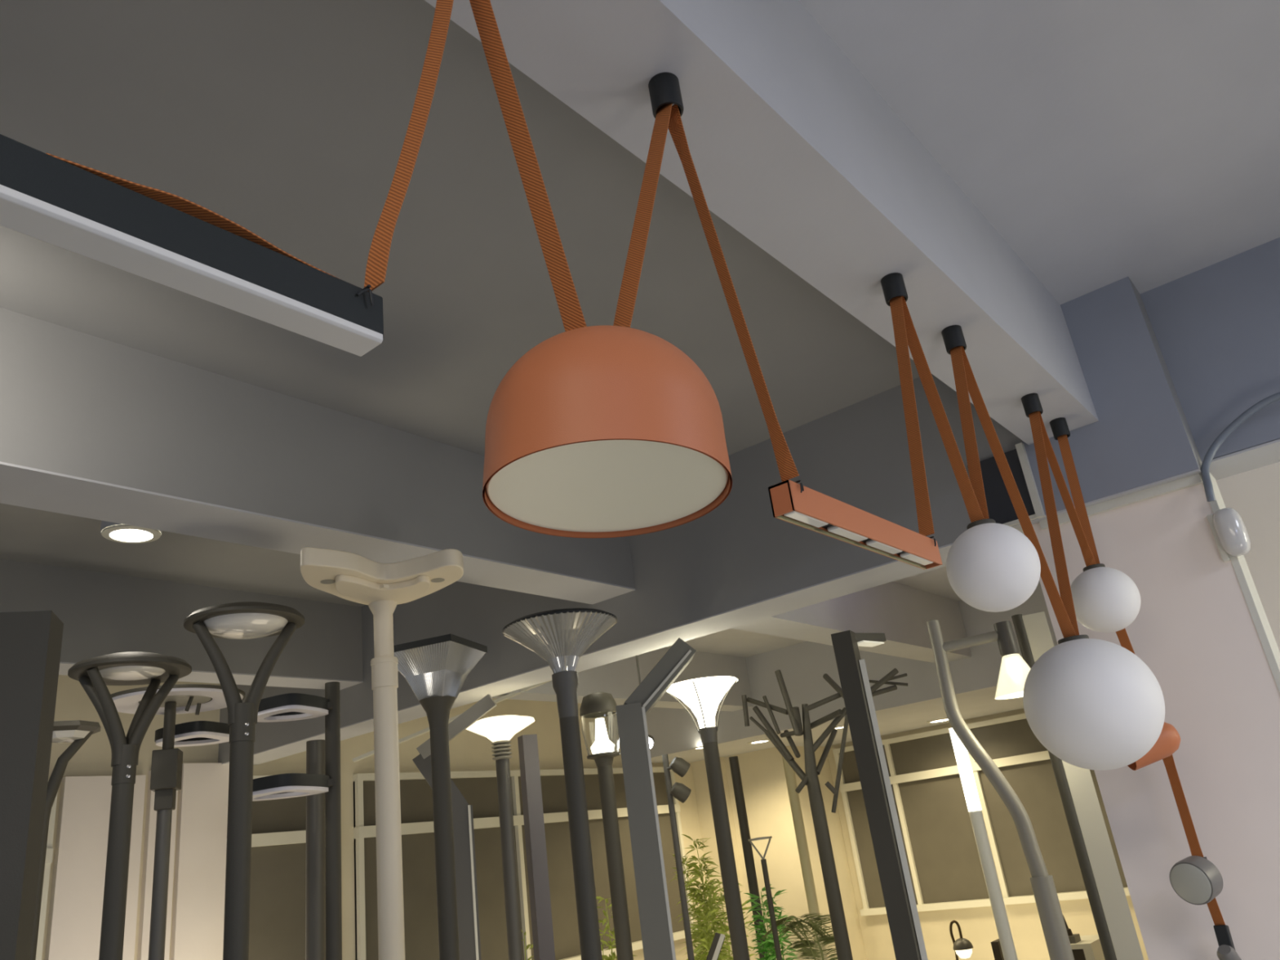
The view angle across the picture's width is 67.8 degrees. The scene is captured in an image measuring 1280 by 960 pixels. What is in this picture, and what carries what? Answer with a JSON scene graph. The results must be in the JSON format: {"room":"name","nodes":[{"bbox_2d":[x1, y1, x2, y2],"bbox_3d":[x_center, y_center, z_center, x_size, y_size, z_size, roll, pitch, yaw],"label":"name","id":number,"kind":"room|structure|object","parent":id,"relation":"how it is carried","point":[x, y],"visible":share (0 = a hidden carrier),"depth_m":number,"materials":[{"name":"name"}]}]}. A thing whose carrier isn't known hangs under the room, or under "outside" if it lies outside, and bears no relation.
{"room":"store","nodes":[
{"label":"store","id":0,"kind":"room"},
{"bbox_2d":[0,559,363,680],"bbox_3d":[-4.100,0.209,3.017,0.230,0.505,7.430,-23,-26,34],"label":"trim","id":1,"kind":"structure","parent":0,"point":[100,613],"depth_m":4.83,"materials":[{"name":"grey paint"}]},
{"bbox_2d":[58,662,363,689],"bbox_3d":[-4.069,0.444,2.924,0.232,0.007,7.430,-23,-26,34],"label":"trim","id":2,"kind":"structure","parent":1,"relation":"attached to","point":[195,676],"depth_m":5.26,"materials":[{"name":"grey paint"}]},
{"bbox_2d":[0,307,635,588],"bbox_3d":[-2.498,-0.466,1.857,0.270,0.505,7.430,-23,-26,34],"label":"ceiling beam","id":3,"kind":"structure","parent":0,"point":[73,402],"depth_m":3.08,"materials":[{"name":"grey paint"}]},
{"bbox_2d":[0,461,635,604],"bbox_3d":[-2.466,-0.231,1.764,0.272,0.007,7.430,-23,-26,34],"label":"trim","id":4,"kind":"structure","parent":3,"relation":"attached to","point":[20,486],"depth_m":3.10,"materials":[{"name":"grey paint"}]},
{"bbox_2d":[41,675,714,959],"bbox_3d":[-3.087,2.634,5.871,0.150,3.400,14.000,-23,-26,34],"label":"wall","id":5,"kind":"structure","parent":0,"point":[469,750],"depth_m":7.09,"materials":[{"name":"beige paint"}]},
{"bbox_2d":[35,791,57,959],"bbox_3d":[-3.638,2.433,5.001,0.120,1.630,0.960,-23,-26,34],"label":"window","id":6,"kind":"structure","parent":5,"relation":"in","point":[49,855],"depth_m":5.42,"materials":[{"name":"beige"}]},
{"bbox_2d":[44,774,146,959],"bbox_3d":[-3.145,2.966,5.418,0.050,2.470,0.470,-23,-26,34],"label":"trim","id":7,"kind":"structure","parent":5,"relation":"attached to","point":[77,887],"depth_m":5.62,"materials":[{"name":"white paint"}]},
{"bbox_2d":[137,770,177,959],"bbox_3d":[-2.920,3.028,5.692,0.050,2.500,0.170,-23,-26,34],"label":"trim","id":8,"kind":"structure","parent":5,"relation":"attached to","point":[151,815],"depth_m":5.88,"materials":[{"name":"white paint"}]},
{"bbox_2d":[169,762,229,959],"bbox_3d":[-2.736,3.072,5.920,0.050,2.540,0.360,-23,-26,34],"label":"trim","id":9,"kind":"structure","parent":5,"relation":"attached to","point":[200,862],"depth_m":6.12,"materials":[{"name":"white paint"}]},
{"bbox_2d":[248,775,306,959],"bbox_3d":[-2.394,2.852,6.477,0.120,1.630,0.810,-23,-26,34],"label":"window","id":10,"kind":"structure","parent":5,"relation":"in","point":[277,931],"depth_m":6.49,"materials":[{"name":"beige"}]},
{"bbox_2d":[352,766,697,959],"bbox_3d":[-0.794,3.390,8.374,0.120,1.630,3.990,-23,-26,34],"label":"window","id":11,"kind":"structure","parent":5,"relation":"in","point":[478,788],"depth_m":8.00,"materials":[{"name":"beige"}]},
{"bbox_2d":[0,0,961,657],"bbox_3d":[-1.055,0.272,4.962,5.900,0.150,14.200,-23,-26,34],"label":"ceiling","id":12,"kind":"structure","parent":0,"point":[287,122],"depth_m":2.56,"materials":[{"name":"grey paint"}]},
{"bbox_2d":[100,520,162,535],"bbox_3d":[-1.977,0.104,3.718,0.210,0.220,0.210,-23,-26,34],"label":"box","id":13,"kind":"object","parent":12,"relation":"attached to","point":[104,524],"visible":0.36,"depth_m":3.60,"materials":[{"name":"grey paint"}]},
{"bbox_2d":[101,524,160,543],"bbox_3d":[-1.963,0.211,3.676,0.202,0.010,0.202,-23,-26,34],"label":"recessed light","id":14,"kind":"object","parent":13,"relation":"attached to","point":[124,533],"visible":0.96,"depth_m":3.67,"materials":[{"name":"beige"}]},
{"bbox_2d":[492,647,753,711],"bbox_3d":[-0.326,1.481,7.491,0.230,0.510,3.990,-23,-26,34],"label":"ceiling","id":15,"kind":"structure","parent":0,"point":[619,678],"depth_m":7.78,"materials":[{"name":"grey paint"}]},
{"bbox_2d":[352,680,551,762],"bbox_3d":[-1.055,1.554,6.572,1.815,0.550,0.050,-5,-22,-7],"label":"trim","id":16,"kind":"structure","parent":15,"relation":"attached to","point":[511,695],"depth_m":6.47,"materials":[{"name":"beige"}]},
{"bbox_2d":[691,756,755,959],"bbox_3d":[0.896,4.225,9.998,0.350,2.500,0.140,-23,-26,34],"label":"wall","id":17,"kind":"structure","parent":0,"point":[704,806],"depth_m":10.17,"materials":[{"name":"beige paint"}]},
{"bbox_2d":[724,746,866,959],"bbox_3d":[1.532,4.229,10.224,1.070,2.500,1.000,-23,-26,34],"label":"wall","id":18,"kind":"structure","parent":0,"point":[765,788],"depth_m":9.94,"materials":[{"name":"beige paint"}]},
{"bbox_2d":[645,581,1057,763],"bbox_3d":[2.618,1.868,9.108,5.500,0.770,2.300,-23,-26,34],"label":"trim","id":19,"kind":"structure","parent":18,"relation":"attached to","point":[802,666],"depth_m":8.56,"materials":[{"name":"grey paint"}]},
{"bbox_2d":[731,581,971,662],"bbox_3d":[1.276,0.806,6.331,0.270,0.510,3.990,-23,-26,34],"label":"ceiling","id":20,"kind":"structure","parent":0,"point":[902,612],"depth_m":6.63,"materials":[{"name":"grey paint"}]},
{"bbox_2d":[827,708,1148,959],"bbox_3d":[3.536,3.221,9.589,5.500,3.400,0.150,-23,-26,34],"label":"wall","id":21,"kind":"structure","parent":0,"point":[977,924],"depth_m":9.44,"materials":[{"name":"beige paint"}]},
{"bbox_2d":[832,726,991,915],"bbox_3d":[2.807,3.566,9.939,1.450,1.700,0.120,-23,-26,34],"label":"window","id":22,"kind":"structure","parent":21,"relation":"in","point":[945,868],"depth_m":9.88,"materials":[{"name":"beige"}]},
{"bbox_2d":[966,712,1129,904],"bbox_3d":[4.030,3.051,9.054,1.630,1.700,0.120,-23,-26,34],"label":"window","id":23,"kind":"structure","parent":21,"relation":"in","point":[1011,743],"depth_m":9.26,"materials":[{"name":"beige"}]},
{"bbox_2d":[798,0,1279,304],"bbox_3d":[1.496,-2.283,-0.480,5.700,0.150,8.200,-23,-26,34],"label":"ceiling","id":24,"kind":"structure","parent":0,"point":[1105,142],"depth_m":2.53,"materials":[{"name":"grey paint"}]},
{"bbox_2d":[1022,276,1200,515],"bbox_3d":[1.627,-0.320,3.441,0.498,0.834,0.205,-23,-26,34],"label":"wall","id":25,"kind":"structure","parent":0,"point":[1139,437],"depth_m":3.28,"materials":[{"name":"blue paint"}]},
{"bbox_2d":[648,72,684,118],"bbox_3d":[0.044,-0.640,1.597,0.052,0.062,0.052,-23,-26,34],"label":"ceiling canopy","id":26,"kind":"object","parent":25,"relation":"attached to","point":[664,87],"visible":0.78,"depth_m":1.58,"materials":[{"name":"black"}]},
{"bbox_2d":[613,103,671,327],"bbox_3d":[0.008,-0.404,1.410,0.031,0.530,0.215,-23,-26,34],"label":"strap","id":27,"kind":"object","parent":26,"relation":"hanging from","point":[635,256],"visible":0.92,"depth_m":1.39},
{"bbox_2d":[668,104,799,481],"bbox_3d":[0.143,-0.312,1.543,0.031,0.634,0.172,-23,-26,34],"label":"strap","id":28,"kind":"object","parent":26,"relation":"hanging from","point":[788,470],"visible":0.97,"depth_m":1.54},
{"bbox_2d":[217,278,1202,763],"bbox_3d":[-0.490,0.593,5.024,6.090,0.836,0.280,-23,-26,34],"label":"beam","id":29,"kind":"structure","parent":25,"relation":"attached to","point":[736,554],"depth_m":4.14,"materials":[{"name":"grey paint"}]},
{"bbox_2d":[424,0,1098,444],"bbox_3d":[-0.873,-1.191,0.692,0.245,0.520,7.430,-23,-26,34],"label":"ceiling beam","id":30,"kind":"structure","parent":25,"relation":"attached to","point":[790,145],"depth_m":1.98,"materials":[{"name":"grey paint"}]},
{"bbox_2d":[880,272,907,306],"bbox_3d":[0.604,-0.451,2.262,0.052,0.062,0.052,-23,-26,34],"label":"ceiling canopy","id":31,"kind":"object","parent":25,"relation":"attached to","point":[893,286],"visible":0.88,"depth_m":2.24,"materials":[{"name":"black"}]},
{"bbox_2d":[889,296,934,536],"bbox_3d":[0.586,-0.163,2.069,0.031,0.634,0.182,-23,-26,34],"label":"strap","id":32,"kind":"object","parent":31,"relation":"hanging from","point":[925,522],"visible":0.98,"depth_m":2.04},
{"bbox_2d":[768,480,942,569],"bbox_3d":[0.403,0.088,1.692,0.048,0.055,0.578,-23,-26,34],"label":"lamp","id":33,"kind":"object","parent":32,"relation":"hanging from","point":[794,503],"visible":1,"depth_m":1.62,"materials":[{"name":"orange metal"}]},
{"bbox_2d":[902,296,984,522],"bbox_3d":[0.693,-0.166,2.218,0.031,0.546,0.156,-23,-26,34],"label":"strap","id":34,"kind":"object","parent":31,"relation":"hanging from","point":[972,506],"visible":0.91,"depth_m":2.21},
{"bbox_2d":[946,518,1040,612],"bbox_3d":[0.795,0.193,2.151,0.200,0.210,0.200,-23,-26,34],"label":"globe pendant lamp","id":35,"kind":"object","parent":34,"relation":"hanging from","point":[992,566],"visible":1,"depth_m":2.08,"materials":[{"name":"white glass"}]},
{"bbox_2d":[941,324,966,354],"bbox_3d":[0.838,-0.373,2.538,0.052,0.062,0.052,-23,-26,34],"label":"ceiling canopy","id":36,"kind":"object","parent":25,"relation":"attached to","point":[953,335],"visible":0.89,"depth_m":2.52,"materials":[{"name":"black"}]},
{"bbox_2d":[950,346,989,519],"bbox_3d":[0.815,-0.125,2.362,0.031,0.546,0.178,-23,-26,34],"label":"strap","id":37,"kind":"object","parent":36,"relation":"hanging from","point":[962,389],"visible":0.86,"depth_m":2.36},
{"bbox_2d":[961,346,1075,638],"bbox_3d":[0.979,0.025,2.502,0.031,0.763,0.282,-23,-26,34],"label":"strap","id":38,"kind":"object","parent":36,"relation":"hanging from","point":[1067,629],"visible":0.86,"depth_m":2.50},
{"bbox_2d":[967,442,1045,526],"bbox_3d":[1.319,0.031,3.450,0.214,0.280,0.030,-23,-26,34],"label":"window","id":39,"kind":"structure","parent":25,"relation":"in","point":[1000,507],"depth_m":3.44,"materials":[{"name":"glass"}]},
{"bbox_2d":[1021,392,1043,417],"bbox_3d":[1.244,-0.236,3.020,0.052,0.062,0.052,-23,-26,34],"label":"ceiling canopy","id":40,"kind":"object","parent":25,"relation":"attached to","point":[1031,402],"visible":0.9,"depth_m":3.00,"materials":[{"name":"black"}]},
{"bbox_2d":[1028,411,1079,635],"bbox_3d":[1.189,0.096,2.751,0.031,0.763,0.322,-23,-26,34],"label":"strap","id":41,"kind":"object","parent":40,"relation":"hanging from","point":[1065,593],"visible":0.89,"depth_m":2.73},
{"bbox_2d":[1022,634,1164,770],"bbox_3d":[1.149,0.564,2.424,0.326,0.336,0.326,-23,-26,34],"label":"globe pendant lamp","id":42,"kind":"object","parent":41,"relation":"hanging from","point":[1093,704],"visible":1,"depth_m":2.31,"materials":[{"name":"white glass"}]},
{"bbox_2d":[1038,411,1096,566],"bbox_3d":[1.322,0.028,2.974,0.031,0.506,0.131,-23,-26,34],"label":"strap","id":43,"kind":"object","parent":40,"relation":"hanging from","point":[1089,559],"visible":0.87,"depth_m":2.97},
{"bbox_2d":[1070,563,1140,632],"bbox_3d":[1.417,0.361,2.912,0.200,0.210,0.200,-23,-26,34],"label":"globe pendant lamp","id":44,"kind":"object","parent":43,"relation":"hanging from","point":[1105,599],"visible":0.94,"depth_m":2.84,"materials":[{"name":"white glass"}]},
{"bbox_2d":[1049,417,1070,439],"bbox_3d":[1.430,-0.174,3.240,0.052,0.062,0.052,-23,-26,34],"label":"ceiling canopy","id":45,"kind":"object","parent":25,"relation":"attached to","point":[1059,426],"visible":0.96,"depth_m":3.22,"materials":[{"name":"black"}]},
{"bbox_2d":[1057,434,1099,564],"bbox_3d":[1.424,0.062,3.096,0.031,0.506,0.119,-23,-26,34],"label":"strap","id":46,"kind":"object","parent":45,"relation":"hanging from","point":[1078,501],"visible":0.78,"depth_m":3.11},
{"bbox_2d":[1200,391,1279,502],"bbox_3d":[1.997,-0.111,3.057,0.424,0.312,0.119,-15,-23,18],"label":"conduit","id":47,"kind":"object","parent":25,"relation":"attached to","point":[1208,487],"visible":1,"depth_m":3.10,"materials":[{"name":"grey plastic"}]},
{"bbox_3d":[-0.243,-0.736,1.257,0.052,0.062,0.052,-23,-26,34],"label":"ceiling canopy","id":48,"kind":"object","parent":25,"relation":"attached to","visible":0},
{"bbox_2d":[364,0,453,291],"bbox_3d":[-0.251,-0.453,1.081,0.031,0.615,0.141,-23,-26,34],"label":"strap","id":49,"kind":"object","parent":48,"relation":"hanging from","point":[379,253],"visible":0.99,"depth_m":1.03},
{"bbox_2d":[0,133,383,356],"bbox_3d":[-0.652,-0.282,0.460,0.048,0.055,1.247,-23,-26,34],"label":"pendant lamp","id":50,"kind":"object","parent":49,"relation":"hanging from","point":[46,197],"visible":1,"depth_m":0.77,"materials":[{"name":"black"}]},
{"bbox_2d":[45,152,339,279],"bbox_3d":[-0.371,-0.217,0.816,0.027,0.017,0.260,-23,-26,34],"label":"strap","id":51,"kind":"object","parent":50,"relation":"attached to","point":[177,202],"visible":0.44,"depth_m":0.80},
{"bbox_2d":[469,0,586,331],"bbox_3d":[-0.156,-0.446,1.208,0.032,0.559,0.149,-23,-26,34],"label":"strap","id":52,"kind":"object","parent":48,"relation":"hanging from","point":[567,300],"visible":0.95,"depth_m":1.20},
{"bbox_2d":[482,325,732,537],"bbox_3d":[-0.048,-0.071,1.139,0.288,0.210,0.290,-23,-26,34],"label":"dome pendant lamp","id":53,"kind":"object","parent":52,"relation":"hanging from","point":[594,431],"visible":1,"depth_m":1.04,"materials":[{"name":"orange metal"}]},
{"bbox_2d":[486,440,728,532],"bbox_3d":[-0.037,0.008,1.107,0.279,0.026,0.279,-23,-26,34],"label":"diffuser","id":54,"kind":"object","parent":53,"relation":"attached to","point":[535,486],"depth_m":1.09,"materials":[{"name":"beige"}]},
{"bbox_2d":[1127,721,1180,770],"bbox_3d":[1.514,0.793,2.839,0.192,0.128,0.192,-10,-22,5],"label":"pendant lamp","id":55,"kind":"object","parent":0,"point":[1168,741],"visible":0.55,"depth_m":2.75,"materials":[{"name":"orange metal"}]},
{"bbox_2d":[1162,754,1204,857],"bbox_3d":[1.609,0.968,2.825,0.031,0.316,0.025,-23,-26,34],"label":"strap","id":56,"kind":"object","parent":55,"relation":"hanging from","point":[1195,849],"visible":0.84,"depth_m":2.82,"materials":[{"name":"brown leather"}]},
{"bbox_2d":[1169,855,1223,904],"bbox_3d":[1.589,1.121,2.682,0.173,0.123,0.118,7,-26,-33],"label":"pendant lamp","id":57,"kind":"object","parent":56,"relation":"hanging from","point":[1195,879],"visible":1,"depth_m":2.63,"materials":[{"name":"grey metal"}]},
{"bbox_2d":[1207,897,1225,924],"bbox_3d":[1.639,1.232,2.713,0.031,0.114,0.034,-23,-26,34],"label":"strap","id":58,"kind":"object","parent":57,"relation":"hanging from","point":[1214,908],"visible":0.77,"depth_m":2.71,"materials":[{"name":"brown leather"}]},
{"bbox_2d":[1213,924,1241,959],"bbox_3d":[1.651,1.356,2.630,0.064,0.226,0.244,-23,-26,34],"label":"pendant lamp","id":59,"kind":"object","parent":58,"relation":"hanging from","point":[1226,950],"visible":1,"depth_m":2.67,"materials":[{"name":"black"}]},
{"bbox_2d":[1032,483,1279,959],"bbox_3d":[1.792,1.252,2.845,0.582,2.530,0.080,-23,-26,34],"label":"wall partition","id":60,"kind":"structure","parent":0,"point":[1193,627],"depth_m":2.97,"materials":[{"name":"paint"}]},
{"bbox_2d":[222,468,1200,764],"bbox_3d":[-0.439,0.979,4.870,6.090,0.006,0.282,-23,-26,34],"label":"trim","id":61,"kind":"structure","parent":60,"relation":"attached to","point":[895,570],"depth_m":4.35,"materials":[{"name":"grey paint"}]},
{"bbox_2d":[1039,473,1203,529],"bbox_3d":[1.629,0.078,3.249,0.522,0.030,0.020,-23,-26,34],"label":"trim","id":62,"kind":"structure","parent":60,"relation":"attached to","point":[1196,479],"depth_m":3.21,"materials":[{"name":"beige"}]},
{"bbox_2d":[1206,507,1250,561],"bbox_3d":[1.884,0.175,3.033,0.092,0.159,0.160,-23,-26,34],"label":"light","id":63,"kind":"object","parent":60,"relation":"attached to","point":[1228,527],"visible":0.98,"depth_m":2.98,"materials":[{"name":"white plastic"}]},
{"bbox_2d":[1200,464,1279,693],"bbox_3d":[2.063,1.156,2.736,0.020,2.560,0.223,-23,-26,34],"label":"trim","id":64,"kind":"structure","parent":60,"relation":"attached to","point":[1251,597],"depth_m":2.98,"materials":[{"name":"beige"}]},
{"bbox_2d":[1140,237,1279,461],"bbox_3d":[3.973,-1.245,1.988,5.310,0.770,0.250,-23,-26,34],"label":"wall","id":65,"kind":"structure","parent":0,"point":[1215,326],"depth_m":3.26,"materials":[{"name":"blue paint"}]},
{"bbox_2d":[1208,438,1279,479],"bbox_3d":[4.021,-0.887,1.847,5.310,0.010,0.250,-23,-26,34],"label":"trim","id":66,"kind":"structure","parent":65,"relation":"attached to","point":[1254,457],"depth_m":3.24,"materials":[{"name":"grey paint"}]},
{"bbox_2d":[1214,462,1279,651],"bbox_3d":[4.747,0.318,2.679,5.900,3.400,0.120,-23,-26,34],"label":"wall","id":67,"kind":"structure","parent":0,"point":[1254,494],"depth_m":4.28,"materials":[{"name":"white paint"}]},
{"bbox_3d":[1.544,2.437,2.156,11.600,0.100,14.200,-23,-26,34],"label":"floor","id":68,"kind":"structure","parent":0,"visible":0},
{"bbox_2d":[0,610,63,959],"bbox_3d":[-1.140,1.313,1.583,0.256,2.219,0.256,-23,-26,34],"label":"square post","id":69,"kind":"object","parent":68,"relation":"on","point":[31,642],"visible":1,"depth_m":1.86,"materials":[{"name":"grey metal"}]},
{"bbox_2d":[30,720,100,959],"bbox_3d":[-2.125,2.057,3.337,0.240,2.372,0.240,5,-25,-29],"label":"street lamp","id":70,"kind":"object","parent":68,"relation":"on","point":[77,732],"visible":0.7,"depth_m":3.69,"materials":[{"name":"grey metal"}]},
{"bbox_2d":[67,651,191,959],"bbox_3d":[-1.565,1.725,2.772,0.368,2.432,0.368,-23,-26,34],"label":"street lamp","id":71,"kind":"object","parent":68,"relation":"on","point":[127,668],"visible":1,"depth_m":3.07,"materials":[{"name":"grey metal"}]},
{"bbox_2d":[110,684,245,959],"bbox_3d":[-1.857,2.082,3.674,0.554,2.506,0.554,-23,-26,34],"label":"street lamp","id":72,"kind":"object","parent":68,"relation":"on","point":[166,779],"visible":0.76,"depth_m":3.94,"materials":[{"name":"grey metal"}]},
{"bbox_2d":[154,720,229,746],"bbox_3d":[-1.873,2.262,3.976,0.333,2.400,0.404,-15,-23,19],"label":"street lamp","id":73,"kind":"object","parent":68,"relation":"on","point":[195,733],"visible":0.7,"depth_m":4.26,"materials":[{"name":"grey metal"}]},
{"bbox_2d":[183,601,304,959],"bbox_3d":[-1.182,1.614,2.769,0.378,2.541,0.378,-23,-26,34],"label":"street lamp","id":74,"kind":"object","parent":68,"relation":"on","point":[238,620],"visible":1,"depth_m":3.06,"materials":[{"name":"grey metal"}]},
{"bbox_2d":[252,681,342,959],"bbox_3d":[-1.259,1.960,3.471,0.338,2.435,0.416,-23,-26,34],"label":"street lamp","id":75,"kind":"object","parent":68,"relation":"on","point":[288,706],"visible":0.8,"depth_m":3.74,"materials":[{"name":"grey metal"}]},
{"bbox_2d":[305,739,325,959],"bbox_3d":[-1.739,2.658,5.104,0.253,2.462,0.253,-23,-26,34],"label":"post","id":76,"kind":"object","parent":68,"relation":"on","point":[315,876],"visible":0.92,"depth_m":5.27,"materials":[{"name":"grey metal"}]},
{"bbox_2d":[300,546,463,959],"bbox_3d":[-0.694,1.475,2.615,0.503,2.563,0.458,3,-24,-24],"label":"street lamp","id":77,"kind":"object","parent":68,"relation":"on","point":[350,576],"visible":1,"depth_m":2.97,"materials":[{"name":"white metal"}]},
{"bbox_2d":[393,633,487,959],"bbox_3d":[-0.696,1.846,3.496,0.316,2.525,0.316,-13,-22,14],"label":"street lamp","id":78,"kind":"object","parent":68,"relation":"on","point":[436,669],"visible":0.95,"depth_m":3.79,"materials":[{"name":"grey metal"}]},
{"bbox_2d":[412,693,497,959],"bbox_3d":[-0.792,2.249,4.386,0.442,2.456,0.121,-8,-21,2],"label":"lamp post","id":79,"kind":"object","parent":68,"relation":"on","point":[469,946],"visible":0.82,"depth_m":4.58,"materials":[{"name":"grey metal"}]},
{"bbox_2d":[466,715,534,959],"bbox_3d":[-0.612,2.386,4.710,0.376,2.396,0.376,-23,-26,34],"label":"street lamp","id":80,"kind":"object","parent":68,"relation":"on","point":[499,730],"visible":0.98,"depth_m":4.95,"materials":[{"name":"grey metal"}]},
{"bbox_2d":[517,733,555,959],"bbox_3d":[-0.509,2.557,5.088,0.209,2.332,0.209,-23,-26,34],"label":"square post","id":81,"kind":"object","parent":68,"relation":"on","point":[531,784],"visible":1,"depth_m":5.25,"materials":[{"name":"grey paint"}]},
{"bbox_2d":[502,608,617,959],"bbox_3d":[-0.155,1.679,3.201,0.444,2.482,0.444,-23,-26,34],"label":"street lamp","id":82,"kind":"object","parent":68,"relation":"on","point":[560,637],"visible":1,"depth_m":3.47,"materials":[{"name":"grey metal"}]},
{"bbox_2d":[579,691,633,959],"bbox_3d":[-0.074,2.218,4.498,0.198,2.418,0.198,-23,-26,34],"label":"street lamp","id":83,"kind":"object","parent":68,"relation":"on","point":[597,711],"visible":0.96,"depth_m":4.74,"materials":[{"name":"grey metal"}]},
{"bbox_2d":[595,896,636,959],"bbox_3d":[-0.125,3.056,5.255,0.359,1.438,0.397,8,-26,-34],"label":"bamboo","id":84,"kind":"object","parent":68,"relation":"on","point":[612,957],"visible":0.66,"depth_m":5.43,"materials":[{"name":"green plant"}]},
{"bbox_2d":[615,637,696,959],"bbox_3d":[0.173,1.810,3.611,0.452,2.460,0.253,-1,-22,-16],"label":"street lamp","id":85,"kind":"object","parent":68,"relation":"on","point":[655,916],"visible":1,"depth_m":3.74,"materials":[{"name":"grey paint"}]},
{"bbox_2d":[662,754,694,959],"bbox_3d":[0.311,2.481,4.874,0.126,2.113,0.206,2,-23,-23],"label":"street lamp","id":86,"kind":"object","parent":68,"relation":"on","point":[679,766],"visible":1,"depth_m":5.11,"materials":[{"name":"grey metal"}]},
{"bbox_2d":[670,833,733,959],"bbox_3d":[0.489,3.428,6.805,0.479,1.734,0.414,-23,-26,34],"label":"bamboo","id":87,"kind":"object","parent":68,"relation":"on","point":[699,900],"visible":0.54,"depth_m":6.97,"materials":[{"name":"green plant"}]},
{"bbox_2d":[666,675,750,959],"bbox_3d":[0.450,2.102,4.312,0.368,2.367,0.368,-23,-26,34],"label":"street lamp","id":88,"kind":"object","parent":68,"relation":"on","point":[703,695],"visible":0.98,"depth_m":4.55,"materials":[{"name":"grey metal"}]},
{"bbox_2d":[679,866,758,959],"bbox_3d":[0.517,3.152,5.777,0.527,1.483,0.496,-9,-22,4],"label":"bamboo","id":89,"kind":"object","parent":68,"relation":"on","point":[704,944],"visible":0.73,"depth_m":5.92,"materials":[{"name":"green plant"}]},
{"bbox_2d":[728,755,767,959],"bbox_3d":[0.842,3.113,6.789,0.164,2.216,0.164,-23,-26,34],"label":"post","id":90,"kind":"object","parent":68,"relation":"on","point":[734,762],"visible":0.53,"depth_m":6.96,"materials":[{"name":"grey metal"}]},
{"bbox_2d":[747,835,782,959],"bbox_3d":[0.861,3.017,5.747,0.152,1.627,0.152,-23,-26,34],"label":"street lamp","id":91,"kind":"object","parent":68,"relation":"on","point":[772,917],"visible":1,"depth_m":5.90,"materials":[{"name":"grey metal"}]},
{"bbox_2d":[745,884,799,959],"bbox_3d":[0.932,3.365,6.237,0.459,1.326,0.430,-23,-26,34],"label":"potted plant","id":92,"kind":"object","parent":68,"relation":"on","point":[768,945],"visible":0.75,"depth_m":6.36,"materials":[{"name":"green plant"}]},
{"bbox_2d":[760,912,837,959],"bbox_3d":[1.107,3.249,5.764,0.503,1.150,0.374,-23,-26,34],"label":"potted palm","id":93,"kind":"object","parent":68,"relation":"on","point":[810,953],"visible":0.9,"depth_m":5.90,"materials":[{"name":"green plant"}]},
{"bbox_2d":[782,753,827,959],"bbox_3d":[1.312,3.221,7.221,0.188,2.217,0.188,-23,-26,34],"label":"post","id":94,"kind":"object","parent":68,"relation":"on","point":[806,865],"visible":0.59,"depth_m":7.35,"materials":[{"name":"beige"}]},
{"bbox_2d":[742,667,907,959],"bbox_3d":[1.146,2.190,4.931,0.967,2.485,0.405,-13,-22,12],"label":"lamp","id":95,"kind":"object","parent":68,"relation":"on","point":[811,779],"visible":0.91,"depth_m":5.20,"materials":[{"name":"grey metal"}]},
{"bbox_2d":[831,630,928,959],"bbox_3d":[1.022,1.730,3.547,0.194,2.350,0.316,-23,-26,34],"label":"street lamp","id":96,"kind":"object","parent":68,"relation":"on","point":[903,917],"visible":1,"depth_m":3.67,"materials":[{"name":"grey metal"}]},
{"bbox_2d":[948,727,1017,959],"bbox_3d":[1.809,2.260,4.713,0.154,2.032,0.154,-23,-26,34],"label":"lamp","id":97,"kind":"object","parent":68,"relation":"on","point":[962,759],"visible":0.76,"depth_m":4.84,"materials":[{"name":"beige"}]},
{"bbox_2d":[926,619,1074,959],"bbox_3d":[1.559,1.660,3.579,0.399,2.372,0.205,-20,-25,29],"label":"street lamp","id":98,"kind":"object","parent":68,"relation":"on","point":[1014,670],"visible":0.98,"depth_m":3.79,"materials":[{"name":"grey metal"}]},
{"bbox_2d":[993,621,1019,657],"bbox_3d":[1.507,0.655,3.918,0.076,0.136,0.076,-23,-26,34],"label":"hood","id":99,"kind":"object","parent":98,"relation":"attached to","point":[1003,633],"depth_m":3.89,"materials":[{"name":"grey metal"}]},
{"bbox_2d":[1011,611,1143,959],"bbox_3d":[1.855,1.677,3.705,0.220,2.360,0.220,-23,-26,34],"label":"square post","id":100,"kind":"object","parent":68,"relation":"on","point":[1122,929],"visible":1,"depth_m":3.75,"materials":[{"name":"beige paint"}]},
{"bbox_2d":[1070,934,1105,959],"bbox_3d":[3.562,3.912,7.465,0.236,0.565,0.500,-23,-26,34],"label":"display cabinet","id":101,"kind":"object","parent":68,"relation":"on","point":[1089,948],"visible":0.54,"depth_m":7.37,"materials":[{"name":"beige"}]},
{"bbox_3d":[2.706,4.280,7.748,0.500,0.304,0.500,-23,-26,34],"label":"display table","id":102,"kind":"object","parent":68,"relation":"on","visible":0},
{"bbox_2d":[949,920,973,959],"bbox_3d":[2.641,3.922,7.904,0.267,0.491,0.180,-23,-26,34],"label":"table lamp","id":103,"kind":"object","parent":102,"relation":"on","point":[962,947],"visible":1,"depth_m":7.85,"materials":[{"name":"brown metal"}]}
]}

